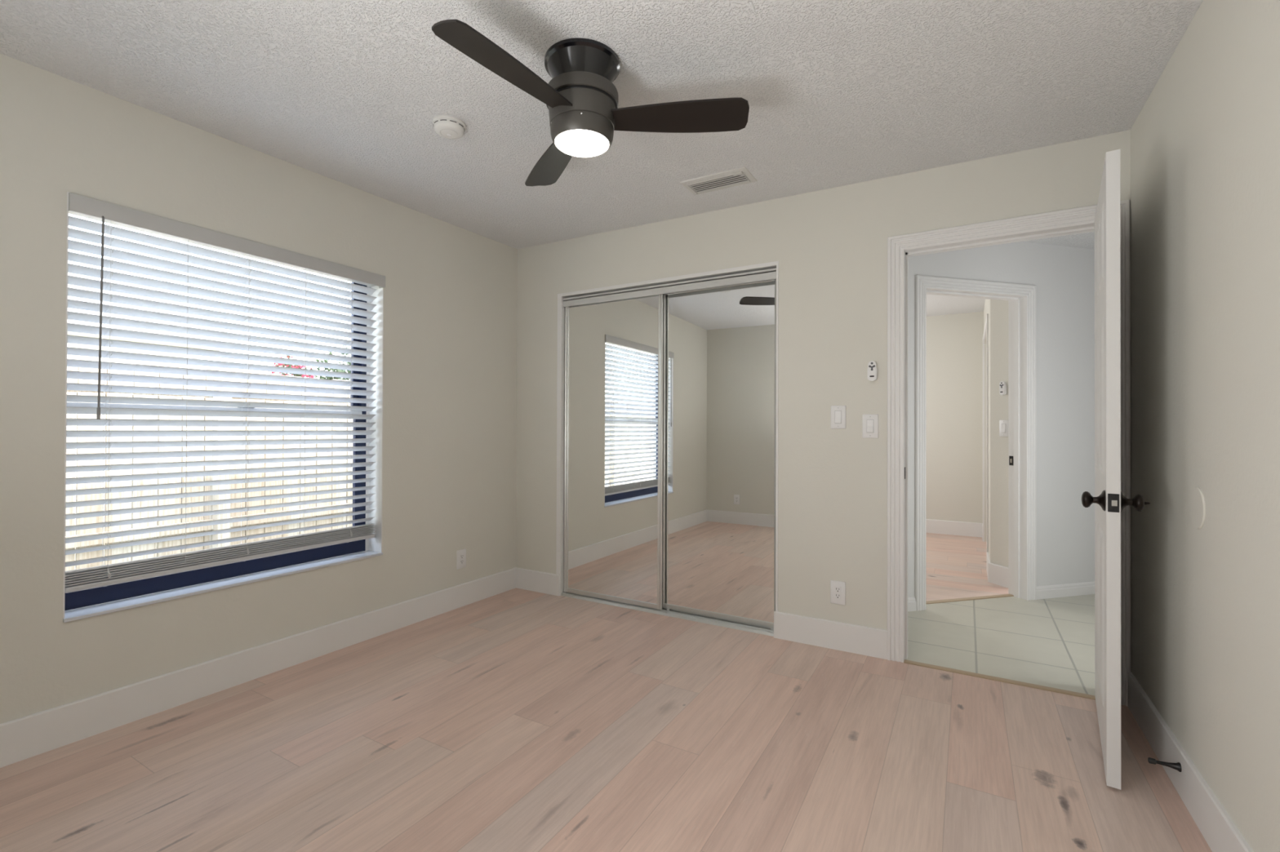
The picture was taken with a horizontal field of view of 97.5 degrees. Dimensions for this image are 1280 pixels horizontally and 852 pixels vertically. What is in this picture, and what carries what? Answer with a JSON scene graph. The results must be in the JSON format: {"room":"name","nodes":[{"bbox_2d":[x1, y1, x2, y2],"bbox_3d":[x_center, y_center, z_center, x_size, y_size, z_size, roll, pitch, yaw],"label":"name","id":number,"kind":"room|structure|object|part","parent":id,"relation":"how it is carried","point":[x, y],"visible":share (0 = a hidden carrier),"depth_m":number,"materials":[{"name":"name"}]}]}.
{"room":"empty bedroom","nodes":[
{"label":"empty bedroom","id":0,"kind":"room"},
{"bbox_2d":[0,53,517,724],"bbox_3d":[-1.810,-0.070,2.675,0.200,2.680,3.549,0,0,30],"label":"wall","id":1,"kind":"structure","parent":0,"point":[451,291],"depth_m":2.45,"materials":[{"name":"white paint"}]},
{"bbox_2d":[62,191,383,622],"bbox_3d":[-1.819,-0.066,2.615,0.175,1.554,1.275,0,0,30],"label":"window","id":2,"kind":"structure","parent":1,"relation":"in","point":[78,605],"depth_m":2.70,"materials":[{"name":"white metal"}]},
{"bbox_3d":[-1.873,0.295,2.619,0.022,0.735,1.213,0,0,30],"label":"sash","id":3,"kind":"part","parent":2,"relation":"part of","materials":[{"name":"blue metal"}]},
{"bbox_3d":[-1.874,-0.076,2.623,0.042,0.020,1.211,0,0,30],"label":"meeting rail","id":4,"kind":"part","parent":2,"relation":"part of","materials":[{"name":"grey"}]},
{"bbox_3d":[-1.801,0.705,2.598,0.126,0.013,1.275,0,0,30],"label":"sill","id":5,"kind":"part","parent":2,"relation":"part of","materials":[{"name":"white stone"}]},
{"bbox_2d":[65,192,385,593],"bbox_3d":[-1.772,-0.111,2.592,0.101,1.458,1.275,0,0,30],"label":"window blind","id":6,"kind":"object","parent":2,"relation":"attached to","point":[79,580],"visible":0.92,"depth_m":2.43,"materials":[{"name":"white plastic"}]},
{"bbox_3d":[-2.047,-0.089,2.157,0.063,1.408,0.014,0,0,21],"label":"ladder cord","id":7,"kind":"part","parent":6,"relation":"part of","materials":[{"name":"white fabric"}]},
{"bbox_3d":[-1.903,-0.109,2.357,0.002,1.365,0.002,1,0,-45],"label":"lift cord","id":8,"kind":"part","parent":6,"relation":"part of","materials":[{"name":"white fabric"}]},
{"bbox_3d":[-1.800,0.604,2.590,0.052,0.021,1.241,0,0,30],"label":"rail","id":9,"kind":"part","parent":6,"relation":"part of","materials":[{"name":"white plastic"}]},
{"bbox_3d":[-1.806,-0.086,2.571,0.063,1.408,0.014,0,0,21],"label":"ladder cord","id":10,"kind":"part","parent":6,"relation":"part of","materials":[{"name":"white fabric"}]},
{"bbox_3d":[-1.657,-0.106,2.778,0.002,1.365,0.002,0,0,15],"label":"lift cord","id":11,"kind":"part","parent":6,"relation":"part of","materials":[{"name":"white fabric"}]},
{"bbox_3d":[-1.556,-0.083,3.000,0.063,1.408,0.014,0,0,21],"label":"ladder cord","id":12,"kind":"part","parent":6,"relation":"part of","materials":[{"name":"white plastic"}]},
{"bbox_3d":[-1.892,-0.449,2.636,0.022,0.753,1.213,0,0,30],"label":"sash","id":13,"kind":"part","parent":2,"relation":"part of","materials":[{"name":"blue metal"}]},
{"bbox_2d":[0,567,515,768],"bbox_3d":[-1.714,1.079,2.628,0.014,0.143,3.279,0,0,30],"label":"baseboard","id":14,"kind":"structure","parent":1,"relation":"attached to","point":[31,735],"depth_m":2.41,"materials":[{"name":"white paint"}]},
{"bbox_2d":[456,548,466,569],"bbox_3d":[-1.147,0.855,3.609,0.009,0.120,0.075,0,0,30],"label":"power outlet","id":15,"kind":"object","parent":1,"relation":"attached to","point":[461,554],"visible":1,"depth_m":3.60,"materials":[{"name":"white plastic"}]},
{"bbox_2d":[459,553,463,564],"bbox_3d":[-1.144,0.855,3.607,0.003,0.067,0.033,0,0,30],"label":"receptacle","id":16,"kind":"object","parent":15,"relation":"attached to","point":[461,555],"depth_m":3.60,"materials":[{"name":"white plastic"}]},
{"bbox_2d":[0,0,1203,248],"bbox_3d":[-0.243,-1.303,1.789,3.400,0.212,3.279,0,0,30],"label":"ceiling","id":17,"kind":"structure","parent":0,"point":[838,93],"depth_m":2.02,"materials":[{"name":"white paint"}]},
{"bbox_2d":[432,115,466,139],"bbox_3d":[-0.790,-1.231,2.324,0.132,0.050,0.132,0,0,30],"label":"smoke detector","id":18,"kind":"object","parent":17,"relation":"attached to","point":[447,126],"visible":1,"depth_m":2.29,"materials":[{"name":"white plastic"}]},
{"bbox_2d":[431,19,749,186],"bbox_3d":[-0.236,-1.100,1.828,1.013,0.299,0.920,0,0,30],"label":"ceiling fan","id":19,"kind":"object","parent":17,"relation":"hanging from","point":[580,99],"visible":1,"depth_m":1.84,"materials":[{"name":"black metal"}]},
{"bbox_3d":[-0.378,-1.048,1.656,0.134,0.038,0.478,0,0,36],"label":"blade","id":20,"kind":"part","parent":19,"relation":"part of","materials":[{"name":"black wood"}]},
{"bbox_3d":[-0.341,-1.044,2.216,0.134,0.038,0.478,0,0,-24],"label":"blade","id":21,"kind":"part","parent":19,"relation":"part of","materials":[{"name":"black wood"}]},
{"bbox_3d":[0.125,-1.044,1.904,0.478,0.038,0.134,0,0,6],"label":"blade","id":22,"kind":"part","parent":19,"relation":"part of","materials":[{"name":"black wood"}]},
{"bbox_2d":[680,167,757,195],"bbox_3d":[0.402,-1.248,2.877,0.353,0.018,0.183,0,0,30],"label":"ceiling vent","id":23,"kind":"object","parent":17,"relation":"in","point":[725,180],"visible":1,"depth_m":2.87,"materials":[{"name":"white metal"}]},
{"bbox_2d":[0,533,1212,851],"bbox_3d":[1.139,1.224,3.268,4.300,0.120,7.259,0,0,30],"label":"floor","id":24,"kind":"structure","parent":0,"point":[515,720],"depth_m":2.00,"materials":[{"name":"brown wood"}]},
{"bbox_2d":[560,591,773,636],"bbox_3d":[0.127,1.154,3.513,1.491,0.017,0.098,0,0,30],"label":"closet track","id":25,"kind":"object","parent":24,"relation":"on","point":[672,613],"visible":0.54,"depth_m":3.40,"materials":[{"name":"silver metal"}]},
{"bbox_2d":[564,293,662,609],"bbox_3d":[-0.189,0.147,3.685,0.755,1.985,0.018,0,0,30],"label":"mirror door","id":26,"kind":"structure","parent":25,"relation":"on","point":[613,499],"depth_m":3.67,"materials":[{"name":"silver glass"}]},
{"bbox_3d":[-0.192,1.126,3.680,0.703,0.028,0.016,0,0,30],"label":"rail","id":27,"kind":"part","parent":26,"relation":"part of","materials":[{"name":"silver metal"}]},
{"bbox_2d":[662,279,776,630],"bbox_3d":[0.459,0.155,3.353,0.754,1.999,0.018,0,0,30],"label":"mirror door","id":28,"kind":"structure","parent":25,"relation":"on","point":[718,529],"depth_m":3.34,"materials":[{"name":"silver glass"}]},
{"bbox_3d":[0.456,1.127,3.349,0.702,0.028,0.016,0,0,30],"label":"rail","id":29,"kind":"part","parent":28,"relation":"part of","materials":[{"name":"silver metal"}]},
{"bbox_3d":[0.463,-0.835,3.360,0.702,0.020,0.016,0,0,30],"label":"rail","id":30,"kind":"part","parent":28,"relation":"part of","materials":[{"name":"silver metal"}]},
{"bbox_2d":[925,594,1013,604],"bbox_3d":[2.183,1.169,3.787,0.812,0.005,0.040,0,0,-15],"label":"threshold","id":31,"kind":"object","parent":24,"relation":"on","point":[1000,595],"visible":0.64,"depth_m":3.79,"materials":[{"name":"beige wood"}]},
{"bbox_2d":[903,659,1095,700],"bbox_3d":[1.639,1.159,2.575,0.775,0.007,0.038,0,0,30],"label":"threshold","id":32,"kind":"object","parent":24,"relation":"on","point":[909,662],"visible":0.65,"depth_m":2.56,"materials":[{"name":"beige wood"}]},
{"bbox_2d":[515,129,1130,630],"bbox_3d":[0.608,-0.058,3.251,3.400,2.680,0.120,0,0,30],"label":"wall","id":33,"kind":"structure","parent":0,"point":[829,246],"depth_m":2.98,"materials":[{"name":"white paint"}]},
{"bbox_2d":[515,567,559,595],"bbox_3d":[-0.724,1.090,3.941,0.403,0.143,0.014,0,0,30],"label":"baseboard","id":34,"kind":"structure","parent":33,"relation":"attached to","point":[546,583],"depth_m":3.92,"materials":[{"name":"white paint"}]},
{"bbox_2d":[555,261,778,612],"bbox_3d":[0.120,0.127,3.519,1.540,2.071,0.105,0,0,30],"label":"door frame","id":35,"kind":"structure","parent":33,"relation":"attached to","point":[561,309],"depth_m":3.85,"materials":[{"name":"white paint"}]},
{"bbox_2d":[563,267,776,306],"bbox_3d":[0.135,-0.847,3.526,1.487,0.058,0.092,0,0,30],"label":"closet track","id":36,"kind":"object","parent":33,"relation":"attached to","point":[766,274],"visible":0.98,"depth_m":3.43,"materials":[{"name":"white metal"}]},
{"bbox_2d":[773,611,887,659],"bbox_3d":[0.986,1.091,2.944,0.574,0.143,0.014,0,0,30],"label":"baseboard","id":37,"kind":"structure","parent":33,"relation":"attached to","point":[835,635],"depth_m":2.93,"materials":[{"name":"white paint"}]},
{"bbox_2d":[830,580,845,604],"bbox_3d":[1.031,0.868,2.924,0.075,0.120,0.009,0,0,30],"label":"power outlet","id":38,"kind":"object","parent":33,"relation":"attached to","point":[837,588],"visible":1,"depth_m":2.92,"materials":[{"name":"white plastic"}]},
{"bbox_2d":[834,586,840,599],"bbox_3d":[1.029,0.868,2.921,0.033,0.067,0.003,0,0,30],"label":"receptacle","id":39,"kind":"object","parent":38,"relation":"attached to","point":[837,588],"depth_m":2.92,"materials":[{"name":"white plastic"}]},
{"bbox_2d":[831,405,845,428],"bbox_3d":[1.033,-0.046,2.927,0.075,0.120,0.013,0,0,30],"label":"light switch","id":40,"kind":"object","parent":33,"relation":"attached to","point":[837,413],"visible":1,"depth_m":2.92,"materials":[{"name":"white plastic"}]},
{"bbox_3d":[1.033,-0.046,2.927,0.034,0.068,0.001,0,0,30],"label":"switch frame","id":41,"kind":"part","parent":40,"relation":"part of","materials":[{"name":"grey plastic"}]},
{"bbox_2d":[862,414,878,438],"bbox_3d":[1.168,0.001,2.848,0.075,0.120,0.013,0,0,30],"label":"light switch","id":42,"kind":"object","parent":33,"relation":"attached to","point":[870,422],"visible":1,"depth_m":2.85,"materials":[{"name":"white plastic"}]},
{"bbox_2d":[867,360,877,381],"bbox_3d":[1.175,-0.278,2.840,0.045,0.100,0.023,0,0,30],"label":"remote","id":43,"kind":"object","parent":33,"relation":"attached to","point":[872,366],"visible":1,"depth_m":2.83,"materials":[{"name":"white plastic"}]},
{"bbox_2d":[887,199,1130,706],"bbox_3d":[1.668,0.110,2.622,0.929,2.106,0.139,0,0,30],"label":"door frame","id":44,"kind":"structure","parent":33,"relation":"attached to","point":[1077,220],"depth_m":2.76,"materials":[{"name":"white paint"}]},
{"bbox_2d":[1081,149,1150,789],"bbox_3d":[1.732,0.136,2.077,0.171,2.023,0.761,0,0,37],"label":"door","id":45,"kind":"structure","parent":44,"relation":"attached to","point":[1108,500],"depth_m":1.79,"materials":[{"name":"white paint"}]},
{"bbox_3d":[1.501,0.245,1.860,0.061,0.068,0.068,0,0,37],"label":"knob","id":46,"kind":"part","parent":45,"relation":"part of","materials":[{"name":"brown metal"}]},
{"bbox_3d":[1.503,0.244,1.782,0.028,0.058,0.004,0,0,37],"label":"latch plate","id":47,"kind":"part","parent":45,"relation":"part of","materials":[{"name":"grey metal"}]},
{"bbox_3d":[1.584,0.245,1.798,0.075,0.068,0.068,0,0,37],"label":"knob","id":48,"kind":"part","parent":45,"relation":"part of","materials":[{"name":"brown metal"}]},
{"bbox_2d":[925,311,983,523],"bbox_3d":[3.338,-0.031,6.266,3.520,2.680,0.120,0,0,30],"label":"wall","id":49,"kind":"structure","parent":0,"point":[954,342],"depth_m":6.13,"materials":[{"name":"white paint"}]},
{"bbox_2d":[925,519,982,537],"bbox_3d":[2.774,1.114,6.509,2.062,0.150,0.014,0,0,30],"label":"baseboard","id":50,"kind":"structure","parent":49,"relation":"attached to","point":[935,526],"depth_m":6.12,"materials":[{"name":"white paint"}]},
{"bbox_2d":[983,298,1008,567],"bbox_3d":[3.222,-0.038,5.003,0.228,2.680,2.180,0,0,30],"label":"wall","id":51,"kind":"structure","parent":0,"point":[997,309],"depth_m":4.19,"materials":[{"name":"white paint"}]},
{"bbox_2d":[982,313,988,552],"bbox_3d":[3.208,0.133,5.218,0.012,2.100,1.420,0,0,30],"label":"door frame","id":52,"kind":"structure","parent":51,"relation":"attached to","point":[986,326],"depth_m":4.61,"materials":[{"name":"white paint"}]},
{"bbox_2d":[986,552,1008,587],"bbox_3d":[2.715,1.104,4.338,0.112,0.145,0.576,0,0,17],"label":"baseboard","id":53,"kind":"structure","parent":51,"relation":"attached to","point":[997,575],"depth_m":4.16,"materials":[{"name":"white paint"}]},
{"bbox_2d":[999,381,1006,395],"bbox_3d":[2.660,-0.276,4.117,0.023,0.100,0.045,0,0,-15],"label":"remote","id":54,"kind":"object","parent":51,"relation":"attached to","point":[1002,387],"visible":1,"depth_m":4.10,"materials":[{"name":"white plastic"}]},
{"bbox_2d":[999,420,1008,436],"bbox_3d":[2.665,0.017,4.114,0.013,0.120,0.075,0,0,-15],"label":"light switch","id":55,"kind":"object","parent":51,"relation":"attached to","point":[1003,424],"visible":0.83,"depth_m":4.11,"materials":[{"name":"white plastic"}]},
{"bbox_2d":[907,241,1094,597],"bbox_3d":[2.965,-0.045,3.958,2.800,2.680,0.130,0,0,-15],"label":"wall","id":56,"kind":"structure","parent":0,"point":[1064,277],"depth_m":3.86,"materials":[{"name":"white paint"}]},
{"bbox_2d":[907,596,915,611],"bbox_3d":[1.702,1.126,3.545,0.088,0.084,0.013,0,0,-15],"label":"baseboard","id":57,"kind":"structure","parent":56,"relation":"attached to","point":[911,601],"depth_m":3.54,"materials":[{"name":"white paint"}]},
{"bbox_2d":[915,275,1036,611],"bbox_3d":[2.199,0.108,3.745,0.964,2.126,0.148,0,0,-15],"label":"door frame","id":58,"kind":"structure","parent":56,"relation":"attached to","point":[1021,298],"depth_m":3.79,"materials":[{"name":"white paint"}]},
{"bbox_3d":[2.577,0.241,3.897,0.003,0.065,0.030,0,0,-15],"label":"strike plate","id":59,"kind":"part","parent":58,"relation":"part of","materials":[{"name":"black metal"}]},
{"bbox_2d":[1036,581,1094,599],"bbox_3d":[3.409,1.135,3.995,1.511,0.084,0.013,0,0,-15],"label":"baseboard","id":60,"kind":"structure","parent":56,"relation":"attached to","point":[1085,588],"depth_m":3.86,"materials":[{"name":"white paint"}]},
{"bbox_2d":[926,231,1094,316],"bbox_3d":[2.392,-1.312,4.524,3.400,0.145,3.860,0,0,30],"label":"ceiling","id":61,"kind":"structure","parent":0,"point":[936,305],"depth_m":5.48,"materials":[{"name":"white paint"}]},
{"bbox_2d":[1130,0,1279,851],"bbox_3d":[1.266,-0.069,0.883,0.120,2.680,3.549,0,0,30],"label":"wall","id":62,"kind":"structure","parent":0,"point":[1205,141],"depth_m":1.53,"materials":[{"name":"white paint"}]},
{"bbox_2d":[1147,757,1182,772],"bbox_3d":[1.655,1.066,1.772,0.076,0.027,0.027,0,0,30],"label":"door stop","id":63,"kind":"object","parent":62,"relation":"attached to","point":[1177,766],"visible":1,"depth_m":1.76,"materials":[{"name":"black metal"}]},
{"bbox_3d":[1.663,1.066,1.768,0.059,0.027,0.027,0,0,30],"label":"stop rod","id":64,"kind":"part","parent":63,"relation":"part of","materials":[{"name":"black metal"}]},
{"bbox_2d":[1127,671,1253,851],"bbox_3d":[1.212,1.080,0.923,0.014,0.143,3.279,0,0,30],"label":"baseboard","id":65,"kind":"structure","parent":62,"relation":"attached to","point":[1220,833],"depth_m":1.70,"materials":[{"name":"white paint"}]},
{"bbox_2d":[1189,487,1205,528],"bbox_3d":[1.647,0.242,1.660,0.006,0.124,0.124,0,0,30],"label":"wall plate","id":66,"kind":"object","parent":62,"relation":"attached to","point":[1197,500],"visible":1,"depth_m":1.65,"materials":[{"name":"white paint"}]},
{"label":"outside","id":67,"kind":"structure","parent":0,"visible":0},
{"bbox_3d":[-7.895,1.444,8.124,15.800,0.130,28.000,0,0,30],"label":"ground","id":68,"kind":"structure","parent":67,"visible":0},
{"bbox_2d":[66,272,233,524],"bbox_3d":[-11.492,-0.607,5.722,5.000,3.920,10.800,0,0,30],"label":"neighbor house","id":69,"kind":"structure","parent":68,"relation":"on","point":[73,322],"depth_m":8.56,"materials":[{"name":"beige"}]},
{"bbox_2d":[65,358,352,571],"bbox_3d":[-3.014,0.458,4.752,0.152,1.840,11.074,0,0,30],"label":"wooden fence","id":70,"kind":"object","parent":68,"relation":"on","point":[93,554],"visible":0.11,"depth_m":4.23,"materials":[{"name":"white wood"}]},
{"bbox_3d":[-3.080,-0.185,4.752,0.038,0.085,11.000,0,0,30],"label":"rail","id":71,"kind":"part","parent":70,"relation":"part of","materials":[{"name":"white wood"}]},
{"bbox_3d":[-3.031,0.755,4.716,0.034,0.075,11.000,0,0,30],"label":"rail","id":72,"kind":"part","parent":70,"relation":"part of","materials":[{"name":"white wood"}]},
{"bbox_3d":[-3.224,0.455,4.328,0.088,1.840,0.090,0,0,30],"label":"post","id":73,"kind":"part","parent":70,"relation":"part of","materials":[{"name":"white wood"}]},
{"bbox_2d":[267,355,315,378],"bbox_3d":[-3.321,0.343,5.351,0.384,2.079,0.380,0,0,17],"label":"flowering shrub","id":74,"kind":"object","parent":68,"relation":"on","point":[287,357],"visible":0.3,"depth_m":5.29,"materials":[{"name":"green plant"}]},
{"bbox_2d":[309,345,351,381],"bbox_3d":[-3.219,0.241,6.219,0.841,2.294,0.833,0,0,30],"label":"leafy shrub","id":75,"kind":"object","parent":68,"relation":"on","point":[330,353],"visible":0.08,"depth_m":6.04,"materials":[{"name":"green plant"}]}
]}

